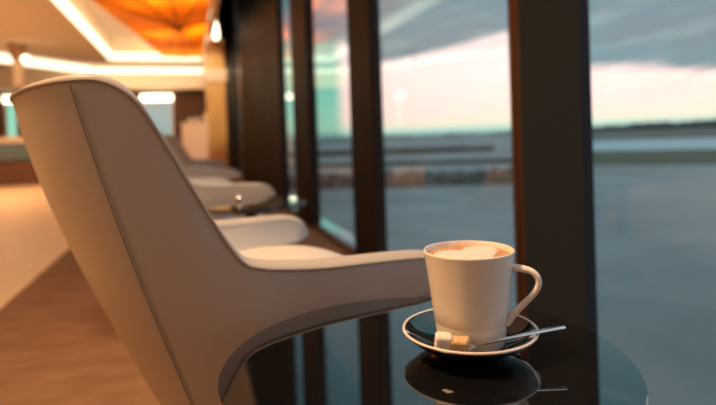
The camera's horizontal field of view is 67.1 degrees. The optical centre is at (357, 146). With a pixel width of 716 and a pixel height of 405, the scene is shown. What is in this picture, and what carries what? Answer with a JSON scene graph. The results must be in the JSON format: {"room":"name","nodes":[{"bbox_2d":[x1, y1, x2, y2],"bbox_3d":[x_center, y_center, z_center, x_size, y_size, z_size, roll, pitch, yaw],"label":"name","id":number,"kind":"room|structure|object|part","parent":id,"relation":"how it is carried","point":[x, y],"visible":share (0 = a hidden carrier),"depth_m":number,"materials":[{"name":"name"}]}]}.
{"room":"airport terminal","nodes":[
{"label":"airport terminal","id":0,"kind":"room"},
{"bbox_2d":[0,184,69,308],"bbox_3d":[-5.195,0.859,5.194,5.090,0.004,18.980,-2,1,-17],"label":"floor","id":1,"kind":"structure","parent":0,"point":[32,239],"depth_m":4.58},
{"bbox_2d":[0,137,39,185],"bbox_3d":[-7.821,0.338,11.181,3.200,1.020,0.280,-2,1,-17],"label":"counter","id":2,"kind":"object","parent":1,"relation":"on","point":[16,167],"depth_m":11.27,"materials":[{"name":"brown wood"}]},
{"bbox_3d":[-7.812,0.588,11.185,3.100,0.520,0.200,-2,1,-17],"label":"panel","id":3,"kind":"part","parent":2,"relation":"part of","materials":[{"name":"brown wood"}]},
{"bbox_2d":[0,66,205,91],"bbox_3d":[-7.112,-1.748,14.101,6.950,0.558,0.780,-2,1,-17],"label":"ceiling","id":4,"kind":"structure","parent":0,"point":[133,81],"depth_m":14.11,"materials":[{"name":"beige paint"}]},
{"bbox_2d":[92,68,202,72],"bbox_3d":[-5.254,-1.997,14.243,3.200,0.120,0.048,-2,1,-17],"label":"light","id":5,"kind":"object","parent":4,"relation":"attached to","point":[94,70],"visible":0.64,"depth_m":14.13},
{"bbox_2d":[0,0,219,66],"bbox_3d":[-4.632,-2.013,5.351,6.500,0.100,19.000,-2,1,-17],"label":"ceiling","id":6,"kind":"structure","parent":0,"point":[49,33],"depth_m":10.00,"materials":[{"name":"beige paint"}]},
{"bbox_2d":[6,43,27,86],"bbox_3d":[-6.606,-1.574,10.499,0.360,0.820,0.360,-2,1,-17],"label":"post","id":7,"kind":"object","parent":6,"relation":"hanging from","point":[16,51],"visible":0.93,"depth_m":10.42,"materials":[{"name":"beige"}]},
{"bbox_2d":[20,55,29,62],"bbox_3d":[-6.401,-1.669,10.364,0.138,0.140,0.273,-3,1,-44],"label":"globe lamp","id":8,"kind":"object","parent":7,"relation":"attached to","point":[25,58],"visible":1,"depth_m":10.27,"materials":[{"name":"white glass"}]},
{"bbox_2d":[0,54,90,72],"bbox_3d":[-7.584,-1.866,11.397,0.120,0.160,4.830,-2,1,19],"label":"light","id":9,"kind":"object","parent":6,"relation":"attached to","point":[3,58],"visible":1,"depth_m":12.55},
{"bbox_2d":[0,4,220,142],"bbox_3d":[-7.271,-1.871,14.543,7.120,5.520,0.120,-2,1,-17],"label":"wall","id":10,"kind":"structure","parent":0,"point":[186,104],"depth_m":15.21,"materials":[{"name":"brown"}]},
{"bbox_2d":[2,96,10,103],"bbox_3d":[-8.976,-1.210,13.911,0.300,0.200,0.080,-2,1,-17],"label":"wall lamp","id":11,"kind":"object","parent":10,"relation":"attached to","point":[5,98],"visible":0.52,"depth_m":13.86,"materials":[{"name":"white glass"}]},
{"bbox_2d":[4,103,17,136],"bbox_3d":[-8.985,-0.617,14.017,0.300,1.010,0.100,-2,1,-17],"label":"window","id":12,"kind":"structure","parent":10,"relation":"in","point":[5,104],"depth_m":13.95,"materials":[{"name":"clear glass"}]},
{"bbox_2d":[140,94,172,101],"bbox_3d":[-5.579,-1.348,14.970,0.840,0.200,0.080,-2,1,-17],"label":"wall lamp","id":13,"kind":"object","parent":10,"relation":"attached to","point":[143,97],"visible":0.86,"depth_m":14.93,"materials":[{"name":"white glass"}]},
{"bbox_2d":[142,101,173,134],"bbox_3d":[-5.588,-0.754,15.075,0.840,1.010,0.100,-2,1,-17],"label":"window","id":14,"kind":"structure","parent":10,"relation":"in","point":[160,112],"depth_m":15.10,"materials":[{"name":"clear glass"}]},
{"bbox_2d":[220,0,241,175],"bbox_3d":[-3.234,-1.995,13.539,0.065,5.520,4.200,-2,1,-17],"label":"window frame","id":15,"kind":"structure","parent":10,"relation":"attached to","point":[227,7],"depth_m":12.50,"materials":[{"name":"black paint"}]},
{"bbox_2d":[68,0,203,57],"bbox_3d":[-3.924,-2.421,10.074,2.310,0.500,6.920,-2,1,-17],"label":"ceiling","id":16,"kind":"structure","parent":0,"point":[115,35],"depth_m":11.98,"materials":[{"name":"beige paint"}]},
{"bbox_2d":[53,0,111,59],"bbox_3d":[-4.942,-2.155,9.779,0.048,0.190,6.640,-2,1,-17],"label":"light","id":17,"kind":"object","parent":16,"relation":"attached to","point":[64,5],"visible":1,"depth_m":9.48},
{"bbox_2d":[92,0,209,58],"bbox_3d":[-3.720,-2.343,10.111,1.757,0.550,6.251,-2,1,-17],"label":"ceiling canopy","id":18,"kind":"object","parent":16,"relation":"hanging from","point":[172,28],"visible":1,"depth_m":9.41,"materials":[{"name":"orange"}]},
{"bbox_3d":[-3.590,-2.150,8.818,1.200,0.060,2.800,-2,1,-17],"label":"panel","id":19,"kind":"part","parent":18,"relation":"part of","materials":[{"name":"orange"}]},
{"bbox_3d":[-3.498,-2.151,8.402,0.543,0.070,2.706,-2,1,-1],"label":"panel","id":20,"kind":"part","parent":18,"relation":"part of","materials":[{"name":"orange"}]},
{"bbox_3d":[-4.316,-2.167,11.216,0.743,0.060,3.525,-2,1,-24],"label":"panel","id":21,"kind":"part","parent":18,"relation":"part of","materials":[{"name":"orange"}]},
{"bbox_3d":[-3.178,-2.213,8.418,0.652,0.170,2.650,-2,1,-13],"label":"panel","id":22,"kind":"part","parent":18,"relation":"part of","materials":[{"name":"orange"}]},
{"bbox_3d":[-3.934,-2.164,11.434,0.540,0.020,3.600,-2,1,-17],"label":"panel","id":23,"kind":"part","parent":18,"relation":"part of","materials":[{"name":"orange"}]},
{"bbox_3d":[-2.663,-2.248,8.556,0.620,0.200,2.650,-2,1,-17],"label":"panel","id":24,"kind":"part","parent":18,"relation":"part of","materials":[{"name":"orange"}]},
{"bbox_3d":[-3.549,-2.179,11.547,0.383,0.020,3.602,-2,1,-15],"label":"panel","id":25,"kind":"part","parent":18,"relation":"part of","materials":[{"name":"orange"}]},
{"bbox_3d":[-3.522,-2.270,11.509,0.540,0.200,3.500,-2,1,-17],"label":"panel","id":26,"kind":"part","parent":18,"relation":"part of","materials":[{"name":"orange"}]},
{"bbox_3d":[-2.688,-2.252,8.837,0.540,0.200,2.500,-2,1,-17],"label":"panel","id":27,"kind":"part","parent":18,"relation":"part of","materials":[{"name":"orange"}]},
{"bbox_2d":[112,53,199,60],"bbox_3d":[-4.939,-2.201,13.293,2.030,0.160,0.048,-2,1,-17],"label":"light","id":28,"kind":"object","parent":16,"relation":"attached to","point":[115,56],"visible":0.83,"depth_m":13.19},
{"bbox_2d":[0,178,351,404],"bbox_3d":[-4.282,0.884,5.479,7.020,0.120,19.000,-2,1,-17],"label":"floor","id":29,"kind":"structure","parent":0,"point":[59,345],"depth_m":2.08,"materials":[{"name":"brown wood"}]},
{"bbox_2d":[180,122,208,159],"bbox_3d":[-3.504,0.086,11.792,0.660,1.200,0.640,-2,1,-17],"label":"countertop","id":30,"kind":"structure","parent":29,"relation":"on","point":[195,134],"depth_m":11.49,"materials":[{"name":"beige laminate"}]},
{"bbox_2d":[165,135,227,168],"bbox_3d":[-1.685,0.305,5.482,0.623,0.857,0.577,-3,1,-35],"label":"armchair","id":31,"kind":"object","parent":29,"relation":"on","point":[174,140],"visible":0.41,"depth_m":5.24,"materials":[{"name":"grey leather"}]},
{"bbox_2d":[160,131,240,183],"bbox_3d":[-1.156,0.318,3.668,0.623,0.857,0.577,-3,1,-34],"label":"armchair","id":32,"kind":"object","parent":29,"relation":"on","point":[198,171],"visible":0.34,"depth_m":3.49,"materials":[{"name":"grey leather"}]},
{"bbox_2d":[203,39,230,179],"bbox_3d":[-2.847,-0.720,10.840,0.440,2.800,0.320,-2,1,-17],"label":"pillar","id":33,"kind":"structure","parent":29,"relation":"on","point":[214,73],"depth_m":10.72,"materials":[{"name":"beige laminate"}]},
{"bbox_3d":[-2.974,-0.540,10.801,0.080,2.450,0.200,-2,1,-17],"label":"panel","id":34,"kind":"part","parent":33,"relation":"part of","materials":[{"name":"brown wood"}]},
{"bbox_2d":[213,21,218,42],"bbox_3d":[-2.813,-2.295,10.662,0.124,0.510,0.124,-2,1,-17],"label":"wall sconce","id":35,"kind":"object","parent":33,"relation":"attached to","point":[216,32],"visible":0.77,"depth_m":10.62,"materials":[{"name":"white glass"}]},
{"bbox_2d":[9,74,430,404],"bbox_3d":[-0.217,0.333,0.939,0.623,0.857,0.577,-3,1,-35],"label":"armchair","id":36,"kind":"object","parent":29,"relation":"on","point":[182,288],"visible":0.88,"depth_m":0.69,"materials":[{"name":"beige leather"}]},
{"bbox_2d":[238,245,342,259],"bbox_3d":[-0.155,0.267,0.996,0.381,0.148,0.444,-3,1,-31],"label":"seat cushion","id":37,"kind":"object","parent":36,"relation":"on","point":[266,252],"depth_m":1.00,"materials":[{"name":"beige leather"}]},
{"bbox_2d":[188,177,275,219],"bbox_3d":[-0.736,0.326,2.374,0.623,0.857,0.577,-3,1,-36],"label":"armchair","id":38,"kind":"object","parent":29,"relation":"on","point":[212,188],"visible":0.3,"depth_m":2.23,"materials":[{"name":"grey"}]},
{"bbox_2d":[219,214,263,219],"bbox_3d":[-0.675,0.260,2.433,0.381,0.148,0.444,-3,1,-32],"label":"seat cushion","id":39,"kind":"object","parent":38,"relation":"on","point":[225,216],"depth_m":2.27,"materials":[{"name":"white leather"}]},
{"bbox_2d":[236,0,253,182],"bbox_3d":[-2.110,-1.971,9.935,0.065,5.520,2.150,-2,1,-17],"label":"window frame","id":40,"kind":"structure","parent":29,"relation":"on","point":[241,5],"depth_m":9.73,"materials":[{"name":"black paint"}]},
{"bbox_2d":[203,196,305,217],"bbox_3d":[-0.374,0.475,1.934,0.394,0.550,0.394,-2,1,-17],"label":"side table","id":41,"kind":"object","parent":29,"relation":"on","point":[249,206],"visible":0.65,"depth_m":1.86,"materials":[{"name":"black glass"}]},
{"bbox_2d":[235,194,242,200],"bbox_3d":[-0.437,0.187,1.981,0.026,0.025,0.026,-2,1,-17],"label":"sugar pot","id":42,"kind":"object","parent":41,"relation":"on","point":[238,197],"visible":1,"depth_m":1.97,"materials":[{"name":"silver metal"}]},
{"bbox_3d":[-0.383,0.223,1.930,0.150,0.023,0.150,-2,1,-17],"label":"mount plate","id":43,"kind":"part","parent":41,"relation":"part of","materials":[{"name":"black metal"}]},
{"bbox_2d":[247,0,265,183],"bbox_3d":[-1.559,-1.960,8.169,0.065,5.520,1.550,-2,1,-17],"label":"window frame","id":44,"kind":"structure","parent":29,"relation":"on","point":[253,6],"depth_m":8.06,"materials":[{"name":"black paint"}]},
{"bbox_2d":[259,0,289,195],"bbox_3d":[-1.105,-1.950,6.713,0.065,5.520,1.500,-2,1,-17],"label":"window frame","id":45,"kind":"structure","parent":29,"relation":"on","point":[271,11],"depth_m":6.40,"materials":[{"name":"black paint"}]},
{"bbox_2d":[287,208,296,215],"bbox_3d":[-0.778,-1.993,5.652,0.050,5.420,0.720,-2,1,-17],"label":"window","id":46,"kind":"structure","parent":29,"relation":"on","point":[292,210],"depth_m":5.61,"materials":[{"name":"clear glass"}]},
{"bbox_2d":[289,0,320,227],"bbox_3d":[-0.561,-1.939,4.987,0.075,5.520,0.780,-2,1,-17],"label":"window frame","id":47,"kind":"structure","parent":29,"relation":"on","point":[301,14],"depth_m":4.76,"materials":[{"name":"black paint"}]},
{"bbox_2d":[313,224,354,254],"bbox_3d":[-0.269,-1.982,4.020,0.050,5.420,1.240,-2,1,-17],"label":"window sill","id":48,"kind":"structure","parent":29,"relation":"on","point":[339,241],"depth_m":3.98,"materials":[{"name":"brown metal"}]},
{"bbox_2d":[346,0,387,254],"bbox_3d":[-0.022,-1.927,3.244,0.065,5.520,0.490,-2,1,-17],"label":"window frame","id":49,"kind":"structure","parent":29,"relation":"on","point":[363,16],"depth_m":3.13,"materials":[{"name":"black paint"}]},
{"bbox_2d":[218,297,647,404],"bbox_3d":[0.074,0.483,0.540,0.394,0.550,0.394,-2,1,-17],"label":"side table","id":50,"kind":"object","parent":29,"relation":"on","point":[355,353],"visible":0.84,"depth_m":0.51,"materials":[{"name":"black glass"}]},
{"bbox_2d":[402,309,538,362],"bbox_3d":[0.113,0.194,0.546,0.135,0.024,0.135,-2,1,-17],"label":"saucer","id":51,"kind":"object","parent":50,"relation":"on","point":[420,328],"visible":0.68,"depth_m":0.54,"materials":[{"name":"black ceramic"}]},
{"bbox_2d":[434,332,452,349],"bbox_3d":[0.080,0.185,0.509,0.017,0.019,0.015,-2,1,4],"label":"sugar cube","id":52,"kind":"object","parent":51,"relation":"on","point":[443,340],"visible":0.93,"depth_m":0.50,"materials":[{"name":"white food"}]},
{"bbox_2d":[451,335,470,351],"bbox_3d":[0.096,0.186,0.505,0.019,0.017,0.015,-2,1,19],"label":"sugar cube","id":53,"kind":"object","parent":51,"relation":"on","point":[459,343],"visible":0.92,"depth_m":0.50,"materials":[{"name":"brown food"}]},
{"bbox_2d":[423,240,541,351],"bbox_3d":[0.119,0.152,0.550,0.102,0.097,0.091,-2,1,-17],"label":"coffee cup","id":54,"kind":"object","parent":51,"relation":"on","point":[470,280],"visible":0.91,"depth_m":0.52,"materials":[{"name":"white ceramic"}]},
{"bbox_3d":[0.161,0.146,0.530,0.038,0.062,0.013,-2,1,21],"label":"handle","id":55,"kind":"part","parent":54,"relation":"part of","materials":[{"name":"white ceramic"}]},
{"bbox_2d":[451,325,565,351],"bbox_3d":[0.143,0.182,0.512,0.115,0.014,0.013,-2,1,-9],"label":"teaspoon","id":56,"kind":"object","parent":51,"relation":"on","point":[559,327],"visible":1,"depth_m":0.51,"materials":[{"name":"silver metal"}]},
{"bbox_3d":[0.155,0.180,0.513,0.091,0.011,0.008,-2,1,-12],"label":"handle","id":57,"kind":"part","parent":56,"relation":"part of","materials":[{"name":"silver metal"}]},
{"bbox_2d":[507,0,597,334],"bbox_3d":[0.495,-1.916,1.568,0.041,5.520,0.342,-2,1,-17],"label":"window frame","id":58,"kind":"structure","parent":29,"relation":"on","point":[549,40],"depth_m":1.54,"materials":[{"name":"black paint"}]},
{"bbox_2d":[204,0,213,56],"bbox_3d":[-1.605,-3.436,6.286,0.060,2.500,19.000,-2,1,-17],"label":"wall","id":59,"kind":"structure","parent":0,"point":[211,1],"depth_m":10.12,"materials":[{"name":"brown paint"}]},
{"bbox_2d":[294,207,354,246],"bbox_3d":[-1.505,0.736,8.754,0.153,0.108,14.400,-2,1,-17],"label":"window frame","id":60,"kind":"structure","parent":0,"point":[344,235],"depth_m":4.50,"materials":[{"name":"silver metal"}]},
{"label":"outside","id":61,"kind":"structure","parent":0,"visible":0},
{"bbox_2d":[288,127,715,404],"bbox_3d":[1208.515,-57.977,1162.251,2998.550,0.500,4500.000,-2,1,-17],"label":"apron","id":62,"kind":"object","parent":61,"point":[655,225],"visible":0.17,"depth_m":21.84,"materials":[{"name":"concrete"}]},
{"bbox_2d":[241,146,493,158],"bbox_3d":[0.373,1.441,128.450,58.433,1.150,24.074,-2,1,-17],"label":"barrier","id":63,"kind":"object","parent":62,"relation":"on","point":[468,148],"visible":0.48,"depth_m":127.00,"materials":[{"name":"grey metal"}]},
{"bbox_2d":[289,158,511,168],"bbox_3d":[1.740,2.589,77.182,37.872,0.550,15.612,-2,1,-17],"label":"barrier","id":64,"kind":"object","parent":62,"relation":"on","point":[502,160],"visible":0.5,"depth_m":76.30,"materials":[{"name":"grey metal"}]},
{"bbox_2d":[289,166,512,189],"bbox_3d":[1.081,2.746,46.127,24.311,1.366,2.662,-2,1,5],"label":"rocks","id":65,"kind":"object","parent":62,"relation":"on","point":[334,180],"visible":0.53,"depth_m":44.90},
{"bbox_2d":[288,119,715,141],"bbox_3d":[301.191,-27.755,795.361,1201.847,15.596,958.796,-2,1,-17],"label":"tree line","id":66,"kind":"object","parent":62,"relation":"on","point":[696,123],"visible":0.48,"depth_m":921.84,"materials":[{"name":"green plant"}]},
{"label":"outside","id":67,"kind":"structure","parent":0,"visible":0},
{"bbox_2d":[288,134,511,151],"bbox_3d":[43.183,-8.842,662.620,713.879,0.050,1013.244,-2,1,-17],"label":"apron","id":68,"kind":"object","parent":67,"point":[499,141],"visible":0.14,"depth_m":285.12,"materials":[{"name":"concrete"}]},
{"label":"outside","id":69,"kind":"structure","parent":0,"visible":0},
{"bbox_2d":[593,127,715,140],"bbox_3d":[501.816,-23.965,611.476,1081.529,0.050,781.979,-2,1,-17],"label":"grass","id":70,"kind":"structure","parent":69,"point":[710,132],"depth_m":297.20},
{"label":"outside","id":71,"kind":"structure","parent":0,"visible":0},
{"bbox_2d":[593,149,715,164],"bbox_3d":[67.687,0.527,77.145,94.318,0.050,77.928,-2,1,-17],"label":"grass","id":72,"kind":"structure","parent":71,"point":[674,156],"depth_m":73.95,"materials":[{"name":"green plant"}]},
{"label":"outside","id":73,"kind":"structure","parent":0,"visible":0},
{"bbox_2d":[593,138,715,150],"bbox_3d":[120.433,-2.388,138.617,180.514,0.050,145.472,-2,1,-17],"label":"runway","id":74,"kind":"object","parent":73,"point":[688,143],"depth_m":127.05,"materials":[{"name":"asphalt"}]}
]}

